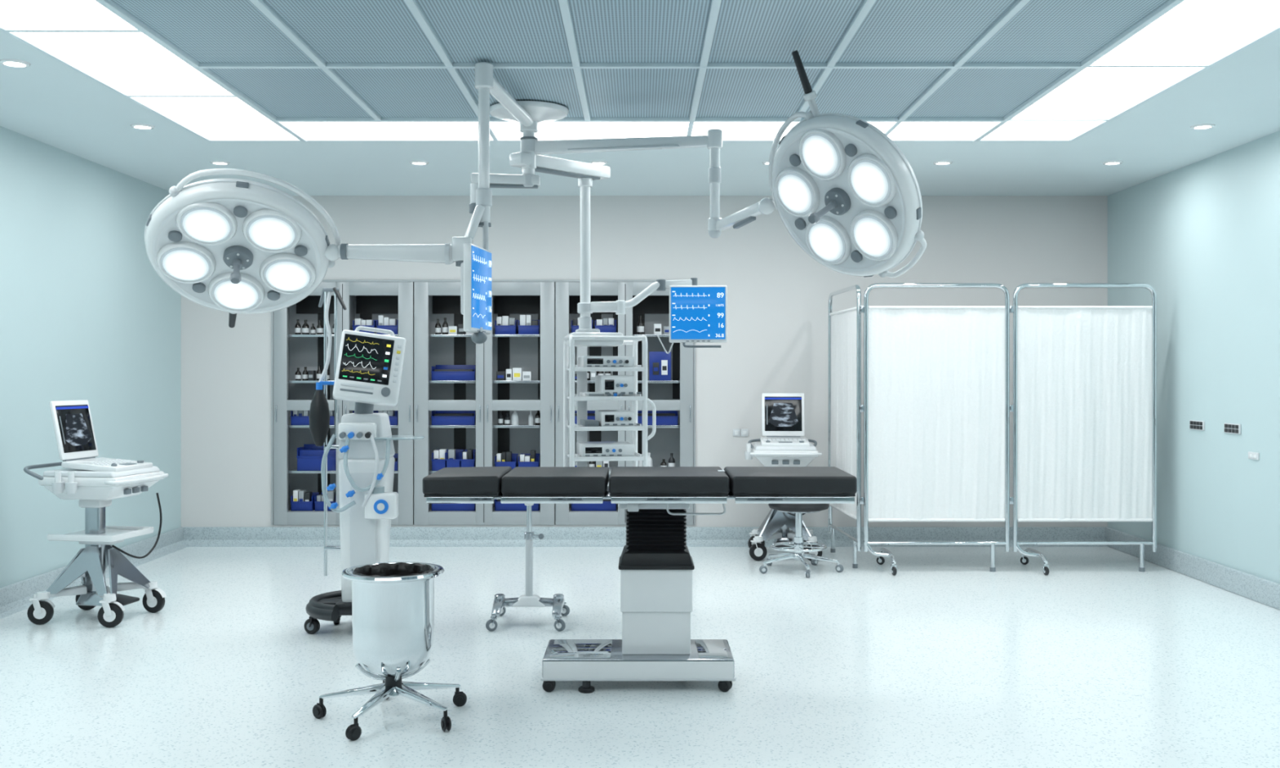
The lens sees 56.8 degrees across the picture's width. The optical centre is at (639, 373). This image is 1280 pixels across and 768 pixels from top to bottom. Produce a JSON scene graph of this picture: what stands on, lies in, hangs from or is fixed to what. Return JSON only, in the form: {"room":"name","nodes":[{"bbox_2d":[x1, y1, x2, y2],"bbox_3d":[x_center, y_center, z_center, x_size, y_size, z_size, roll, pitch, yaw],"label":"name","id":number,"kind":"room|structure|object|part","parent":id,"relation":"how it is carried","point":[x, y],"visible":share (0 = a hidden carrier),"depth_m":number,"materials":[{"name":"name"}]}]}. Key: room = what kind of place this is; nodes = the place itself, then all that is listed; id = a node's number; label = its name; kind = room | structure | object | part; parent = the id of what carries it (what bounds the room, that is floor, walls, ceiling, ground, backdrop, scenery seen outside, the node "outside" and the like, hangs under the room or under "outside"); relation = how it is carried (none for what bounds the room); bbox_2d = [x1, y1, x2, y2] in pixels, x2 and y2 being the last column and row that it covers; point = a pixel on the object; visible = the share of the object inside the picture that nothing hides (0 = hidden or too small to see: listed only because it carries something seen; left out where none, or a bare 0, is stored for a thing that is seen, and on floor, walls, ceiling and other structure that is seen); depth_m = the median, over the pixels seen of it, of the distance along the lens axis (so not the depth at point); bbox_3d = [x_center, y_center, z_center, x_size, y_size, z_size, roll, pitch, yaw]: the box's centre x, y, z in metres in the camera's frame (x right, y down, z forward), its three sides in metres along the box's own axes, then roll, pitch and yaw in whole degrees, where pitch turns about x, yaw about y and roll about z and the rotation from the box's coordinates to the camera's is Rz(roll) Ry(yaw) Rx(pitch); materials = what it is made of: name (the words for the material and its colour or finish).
{"room":"operating room","nodes":[
{"label":"operating room","id":0,"kind":"room"},
{"bbox_2d":[0,126,181,587],"bbox_3d":[-3.780,-0.020,4.260,0.100,2.840,11.920,0,0,0],"label":"wall","id":1,"kind":"structure","parent":0,"point":[86,313],"depth_m":7.80,"materials":[{"name":"paint"}]},
{"bbox_2d":[0,527,187,618],"bbox_3d":[-3.685,1.325,3.993,0.090,0.150,11.185,0,0,0],"label":"baseboard","id":2,"kind":"structure","parent":1,"relation":"attached to","point":[15,597],"depth_m":7.53,"materials":[{"name":"stone"}]},
{"bbox_2d":[0,546,1279,767],"bbox_3d":[0.035,1.450,4.260,7.730,0.100,11.920,0,0,0],"label":"floor","id":3,"kind":"structure","parent":0,"point":[946,660],"depth_m":5.58,"materials":[{"name":"stone"}]},
{"bbox_2d":[23,400,168,627],"bbox_3d":[-3.099,0.779,6.739,0.632,1.243,0.570,0,0,10],"label":"cart","id":4,"kind":"object","parent":3,"relation":"on","point":[91,480],"visible":1,"depth_m":6.67,"materials":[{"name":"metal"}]},
{"bbox_2d":[48,400,98,462],"bbox_3d":[-3.240,0.330,6.782,0.088,0.346,0.330,0,0,10],"label":"monitor","id":5,"kind":"object","parent":4,"relation":"on","point":[73,424],"depth_m":6.75,"materials":[{"name":"white plastic"}]},
{"bbox_2d":[47,525,153,545],"bbox_3d":[-3.070,0.934,6.751,0.401,0.072,0.402,0,0,10],"label":"shelf","id":6,"kind":"object","parent":4,"relation":"attached to","point":[101,535],"depth_m":6.70,"materials":[{"name":"white plastic"}]},
{"bbox_2d":[303,287,425,634],"bbox_3d":[-1.483,0.469,6.420,0.642,1.862,0.569,0,0,0],"label":"ventilator","id":7,"kind":"object","parent":3,"relation":"on","point":[368,368],"visible":0.85,"depth_m":6.29,"materials":[{"name":"grey plastic"}]},
{"bbox_2d":[373,435,425,439],"bbox_3d":[-1.340,0.348,6.390,0.356,0.013,0.285,0,0,0],"label":"tray","id":8,"kind":"object","parent":7,"relation":"on","point":[375,437],"depth_m":6.30,"materials":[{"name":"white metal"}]},
{"bbox_2d":[312,561,466,741],"bbox_3d":[-1.029,1.097,4.802,0.602,0.607,0.628,0,0,0],"label":"bucket","id":9,"kind":"object","parent":3,"relation":"on","point":[393,603],"visible":1,"depth_m":4.68,"materials":[{"name":"silver metal"}]},
{"bbox_2d":[485,503,569,631],"bbox_3d":[-0.620,1.012,6.622,0.452,0.775,0.454,0,0,0],"label":"stand","id":10,"kind":"object","parent":3,"relation":"on","point":[557,602],"visible":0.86,"depth_m":6.59,"materials":[{"name":"silver metal"}]},
{"bbox_2d":[422,466,856,693],"bbox_3d":[-0.002,0.922,5.390,1.883,0.956,0.592,0,0,0],"label":"table","id":11,"kind":"object","parent":3,"relation":"on","point":[656,565],"visible":1,"depth_m":5.19,"materials":[{"name":"leather"}]},
{"bbox_3d":[0.003,0.580,5.390,1.845,0.091,0.592,0,0,0],"label":"frame","id":12,"kind":"part","parent":11,"relation":"part of","materials":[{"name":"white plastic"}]},
{"bbox_2d":[744,393,822,560],"bbox_3d":[1.094,0.779,9.039,0.594,1.243,0.645,0,0,0],"label":"cart","id":13,"kind":"object","parent":3,"relation":"on","point":[782,444],"visible":0.89,"depth_m":8.94,"materials":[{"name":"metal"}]},
{"bbox_2d":[761,393,804,436],"bbox_3d":[1.111,0.330,9.182,0.330,0.346,0.088,0,0,4],"label":"monitor","id":14,"kind":"object","parent":13,"relation":"on","point":[783,415],"depth_m":9.17,"materials":[{"name":"white plastic"}]},
{"bbox_2d":[759,503,843,577],"bbox_3d":[1.132,1.150,8.358,0.595,0.500,0.581,0,0,0],"label":"stool","id":15,"kind":"object","parent":3,"relation":"on","point":[798,554],"visible":0.98,"depth_m":8.31,"materials":[{"name":"silver metal"}]},
{"bbox_3d":[1.124,0.938,8.380,0.430,0.075,0.430,0,0,0],"label":"seat","id":16,"kind":"part","parent":15,"relation":"part of","materials":[{"name":"black leather"}]},
{"bbox_2d":[827,283,1156,575],"bbox_3d":[2.364,0.383,8.418,2.381,2.034,0.980,0,0,25],"label":"privacy screen","id":17,"kind":"object","parent":3,"relation":"on","point":[936,408],"visible":0.94,"depth_m":8.35,"materials":[{"name":"white fabric"}]},
{"bbox_2d":[829,306,856,519],"bbox_3d":[1.526,0.288,8.865,0.022,1.522,0.923,0,0,-3],"label":"curtain","id":18,"kind":"object","parent":17,"relation":"hanging from","point":[842,323],"depth_m":8.88,"materials":[{"name":"white fabric"}]},
{"bbox_3d":[1.526,0.313,8.865,0.033,1.893,0.991,0,0,-3],"label":"frame","id":19,"kind":"part","parent":17,"relation":"part of","materials":[{"name":"silver metal"}]},
{"bbox_3d":[2.092,0.313,8.350,1.029,1.894,0.033,0,0,0],"label":"frame","id":20,"kind":"part","parent":17,"relation":"part of","materials":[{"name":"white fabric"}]},
{"bbox_2d":[868,306,1004,521],"bbox_3d":[2.092,0.288,8.350,0.961,1.522,0.022,0,0,0],"label":"curtain","id":21,"kind":"object","parent":17,"relation":"hanging from","point":[936,374],"depth_m":8.35,"materials":[{"name":"white fabric"}]},
{"bbox_3d":[3.138,0.313,8.350,1.015,1.894,0.033,0,0,0],"label":"frame","id":22,"kind":"part","parent":17,"relation":"part of","materials":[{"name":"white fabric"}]},
{"bbox_2d":[1017,306,1152,521],"bbox_3d":[3.138,0.288,8.350,0.947,1.522,0.022,0,0,0],"label":"curtain","id":23,"kind":"object","parent":17,"relation":"hanging from","point":[1085,373],"depth_m":8.35,"materials":[{"name":"white fabric"}]},
{"bbox_2d":[0,30,1279,195],"bbox_3d":[0.035,-1.490,4.260,7.730,0.100,11.920,0,0,0],"label":"ceiling","id":24,"kind":"structure","parent":0,"point":[47,101],"depth_m":7.75,"materials":[{"name":"paint"}]},
{"bbox_2d":[0,58,31,67],"bbox_3d":[-2.900,-1.435,5.490,0.132,0.010,0.132,0,0,0],"label":"recessed light","id":25,"kind":"object","parent":24,"relation":"in","point":[7,62],"visible":1,"depth_m":5.48,"materials":[{"name":"white ceramic"}]},
{"bbox_2d":[130,123,155,129],"bbox_3d":[-2.900,-1.435,6.900,0.132,0.010,0.132,0,0,0],"label":"recessed light","id":26,"kind":"object","parent":24,"relation":"in","point":[144,126],"visible":1,"depth_m":6.88,"materials":[{"name":"white ceramic"}]},
{"bbox_2d":[209,160,230,164],"bbox_3d":[-2.870,-1.435,8.090,0.132,0.010,0.132,0,0,0],"label":"recessed light","id":27,"kind":"object","parent":24,"relation":"in","point":[215,162],"visible":1,"depth_m":8.08,"materials":[{"name":"white ceramic"}]},
{"bbox_2d":[408,160,428,164],"bbox_3d":[-1.510,-1.435,8.090,0.132,0.010,0.132,0,0,0],"label":"recessed light","id":28,"kind":"object","parent":24,"relation":"in","point":[414,162],"visible":1,"depth_m":8.07,"materials":[{"name":"white ceramic"}]},
{"bbox_2d":[324,62,533,266],"bbox_3d":[-0.797,-0.946,5.682,0.531,0.932,1.422,0,0,34],"label":"ceiling-mounted arm","id":29,"kind":"object","parent":24,"relation":"hanging from","point":[486,83],"visible":0.89,"depth_m":5.37},
{"bbox_2d":[144,168,340,328],"bbox_3d":[-1.743,-0.530,5.251,0.820,0.634,0.733,0,0,0],"label":"light","id":30,"kind":"object","parent":29,"relation":"attached to","point":[233,246],"depth_m":5.11,"materials":[{"name":"white metal"}]},
{"bbox_3d":[-1.041,-0.621,5.293,0.727,0.283,0.109,0,0,-10],"label":"spring arm","id":31,"kind":"part","parent":29,"relation":"part of","materials":[{"name":"white ceramic"}]},
{"bbox_2d":[460,242,491,343],"bbox_3d":[-0.724,-0.350,5.218,0.108,0.447,0.371,0,0,0],"label":"patient monitor","id":32,"kind":"object","parent":29,"relation":"attached to","point":[476,267],"visible":1,"depth_m":5.12,"materials":[{"name":"blue plastic"}]},
{"bbox_3d":[-0.724,-0.350,5.279,0.108,0.447,0.248,0,0,0],"label":"arm","id":33,"kind":"part","parent":32,"relation":"part of","materials":[{"name":"white plastic"}]},
{"bbox_3d":[-0.655,-1.356,5.879,0.083,0.112,1.028,0,0,7],"label":"arm","id":34,"kind":"part","parent":29,"relation":"part of","materials":[{"name":"white ceramic"}]},
{"bbox_2d":[469,173,540,213],"bbox_3d":[-0.730,-0.966,6.380,0.381,0.212,0.075,0,0,-3],"label":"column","id":35,"kind":"structure","parent":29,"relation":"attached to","point":[496,180],"depth_m":6.35,"materials":[{"name":"white metal"}]},
{"bbox_2d":[489,101,568,123],"bbox_3d":[-0.600,-1.391,6.390,0.430,0.073,0.430,0,0,0],"label":"mounting plate","id":36,"kind":"object","parent":24,"relation":"attached to","point":[540,112],"visible":0.66,"depth_m":6.29,"materials":[{"name":"white metal"}]},
{"bbox_2d":[520,120,537,186],"bbox_3d":[-0.600,-1.200,6.390,0.100,0.400,0.100,0,0,0],"label":"column","id":37,"kind":"structure","parent":36,"relation":"attached to","point":[528,139],"depth_m":6.35,"materials":[{"name":"white metal"}]},
{"bbox_2d":[509,151,610,328],"bbox_3d":[-0.438,-0.705,6.592,0.105,0.970,0.700,0,0,42],"label":"equipment pendant arm","id":38,"kind":"object","parent":37,"relation":"attached to","point":[585,172],"visible":0.8,"depth_m":6.72},
{"bbox_3d":[-0.436,-1.144,6.590,0.100,0.091,0.700,0,0,42],"label":"arm","id":39,"kind":"part","parent":38,"relation":"part of","materials":[{"name":"white ceramic"}]},
{"bbox_2d":[563,328,656,486],"bbox_3d":[-0.180,0.195,6.790,0.540,0.890,0.451,0,0,0],"label":"tower","id":40,"kind":"object","parent":38,"relation":"hanging from","point":[607,388],"depth_m":6.63,"materials":[{"name":"white metal"}]},
{"bbox_2d":[577,277,727,353],"bbox_3d":[0.069,-0.327,6.752,0.851,0.435,0.140,0,0,-3],"label":"patient monitor","id":41,"kind":"object","parent":38,"relation":"attached to","point":[697,313],"visible":1,"depth_m":6.71,"materials":[{"name":"blue plastic"}]},
{"bbox_2d":[588,160,607,164],"bbox_3d":[-0.285,-1.435,8.090,0.132,0.010,0.132,0,0,0],"label":"recessed light","id":42,"kind":"object","parent":24,"relation":"in","point":[597,162],"visible":0.8,"depth_m":8.06,"materials":[{"name":"white ceramic"}]},
{"bbox_2d":[0,0,1279,142],"bbox_3d":[0.000,-1.425,4.601,5.289,0.031,5.272,0,0,0],"label":"grid","id":43,"kind":"object","parent":24,"relation":"attached to","point":[139,27],"depth_m":5.45,"materials":[{"name":"white metal"}]},
{"bbox_2d":[110,0,1169,117],"bbox_3d":[0.000,-1.434,4.601,4.095,0.012,4.056,0,0,0],"label":"panels","id":44,"kind":"object","parent":43,"relation":"in","point":[207,31],"depth_m":5.22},
{"bbox_2d":[0,0,1279,138],"bbox_3d":[-0.001,-1.433,4.601,5.265,0.014,5.248,0,0,0],"label":"ceiling light","id":45,"kind":"object","parent":24,"relation":"in","point":[1193,31],"depth_m":5.87,"materials":[{"name":"white plastic"}]},
{"bbox_2d":[534,128,774,238],"bbox_3d":[0.121,-0.976,6.120,1.446,0.559,0.381,0,0,34],"label":"lamp arm","id":46,"kind":"object","parent":24,"relation":"hanging from","point":[713,140],"visible":1,"depth_m":6.12},
{"bbox_3d":[-0.093,-1.212,6.247,0.994,0.080,0.058,0,0,16],"label":"arm","id":47,"kind":"part","parent":46,"relation":"part of","materials":[{"name":"white metal"}]},
{"bbox_3d":[0.504,-0.775,5.829,0.080,0.109,0.558,0,0,-24],"label":"spring arm","id":48,"kind":"part","parent":46,"relation":"part of","materials":[{"name":"white metal"}]},
{"bbox_2d":[768,50,926,277],"bbox_3d":[0.931,-0.918,5.336,0.654,0.972,0.673,0,0,0],"label":"light","id":49,"kind":"object","parent":46,"relation":"attached to","point":[846,194],"depth_m":5.23,"materials":[{"name":"white metal"}]},
{"bbox_2d":[762,160,768,164],"bbox_3d":[0.900,-1.435,8.090,0.132,0.010,0.132,0,0,0],"label":"recessed light","id":50,"kind":"object","parent":24,"relation":"in","point":[766,162],"visible":0.35,"depth_m":8.07,"materials":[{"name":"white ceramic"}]},
{"bbox_2d":[933,160,952,164],"bbox_3d":[2.070,-1.435,8.090,0.132,0.010,0.132,0,0,0],"label":"recessed light","id":51,"kind":"object","parent":24,"relation":"in","point":[938,162],"visible":1,"depth_m":8.08,"materials":[{"name":"white ceramic"}]},
{"bbox_2d":[1102,160,1122,164],"bbox_3d":[3.230,-1.435,8.090,0.132,0.010,0.132,0,0,0],"label":"recessed light","id":52,"kind":"object","parent":24,"relation":"in","point":[1108,162],"visible":1,"depth_m":8.08,"materials":[{"name":"white ceramic"}]},
{"bbox_2d":[1190,123,1215,129],"bbox_3d":[3.280,-1.435,6.900,0.132,0.010,0.132,0,0,0],"label":"recessed light","id":53,"kind":"object","parent":24,"relation":"in","point":[1199,126],"visible":1,"depth_m":6.88,"materials":[{"name":"white ceramic"}]},
{"bbox_2d":[181,195,1107,527],"bbox_3d":[0.035,-0.020,9.920,7.530,2.840,0.600,0,0,0],"label":"wall","id":54,"kind":"structure","parent":0,"point":[778,295],"depth_m":9.62,"materials":[{"name":"white paint"}]},
{"bbox_2d":[271,280,695,524],"bbox_3d":[-1.271,0.238,9.798,3.442,1.991,0.404,0,0,0],"label":"cabinet","id":55,"kind":"object","parent":54,"relation":"attached to","point":[417,305],"visible":0.57,"depth_m":9.61,"materials":[{"name":"metal"}]},
{"bbox_2d":[290,315,678,511],"bbox_3d":[-1.271,0.326,9.764,3.168,1.603,0.211,0,0,0],"label":"supplies","id":56,"kind":"object","parent":55,"relation":"in","point":[309,456],"visible":0.48,"depth_m":9.67,"materials":[{"name":"blue plastic"}]},
{"bbox_2d":[182,527,1108,546],"bbox_3d":[0.035,1.325,9.575,7.530,0.150,0.090,0,0,0],"label":"baseboard","id":57,"kind":"structure","parent":54,"relation":"attached to","point":[193,536],"depth_m":9.59,"materials":[{"name":"stone"}]},
{"bbox_2d":[733,429,748,436],"bbox_3d":[0.818,0.485,9.613,0.125,0.060,0.014,0,0,0],"label":"panel","id":58,"kind":"object","parent":54,"relation":"attached to","point":[736,433],"visible":1,"depth_m":9.61,"materials":[{"name":"white plastic"}]},
{"bbox_2d":[1107,130,1279,583],"bbox_3d":[3.850,-0.020,4.260,0.100,2.840,11.920,0,0,0],"label":"wall","id":59,"kind":"structure","parent":0,"point":[1204,234],"depth_m":7.83,"materials":[{"name":"paint"}]},
{"bbox_2d":[1106,527,1279,609],"bbox_3d":[3.785,1.325,3.993,0.030,0.150,11.185,0,0,0],"label":"baseboard","id":60,"kind":"structure","parent":59,"relation":"attached to","point":[1259,589],"depth_m":7.88,"materials":[{"name":"stone"}]},
{"bbox_2d":[1189,420,1204,431],"bbox_3d":[3.792,0.356,8.060,0.016,0.064,0.200,0,0,0],"label":"panel","id":61,"kind":"object","parent":59,"relation":"attached to","point":[1193,424],"visible":1,"depth_m":8.04,"materials":[{"name":"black plastic"}]},
{"bbox_2d":[1223,422,1240,434],"bbox_3d":[3.792,0.356,7.580,0.016,0.064,0.200,0,0,0],"label":"panel","id":62,"kind":"object","parent":59,"relation":"attached to","point":[1235,428],"visible":1,"depth_m":7.56,"materials":[{"name":"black plastic"}]},
{"bbox_2d":[1248,451,1259,460],"bbox_3d":[3.793,0.512,7.320,0.013,0.045,0.120,0,0,0],"label":"panel","id":63,"kind":"object","parent":59,"relation":"attached to","point":[1252,455],"visible":1,"depth_m":7.30,"materials":[{"name":"white plastic"}]}
]}

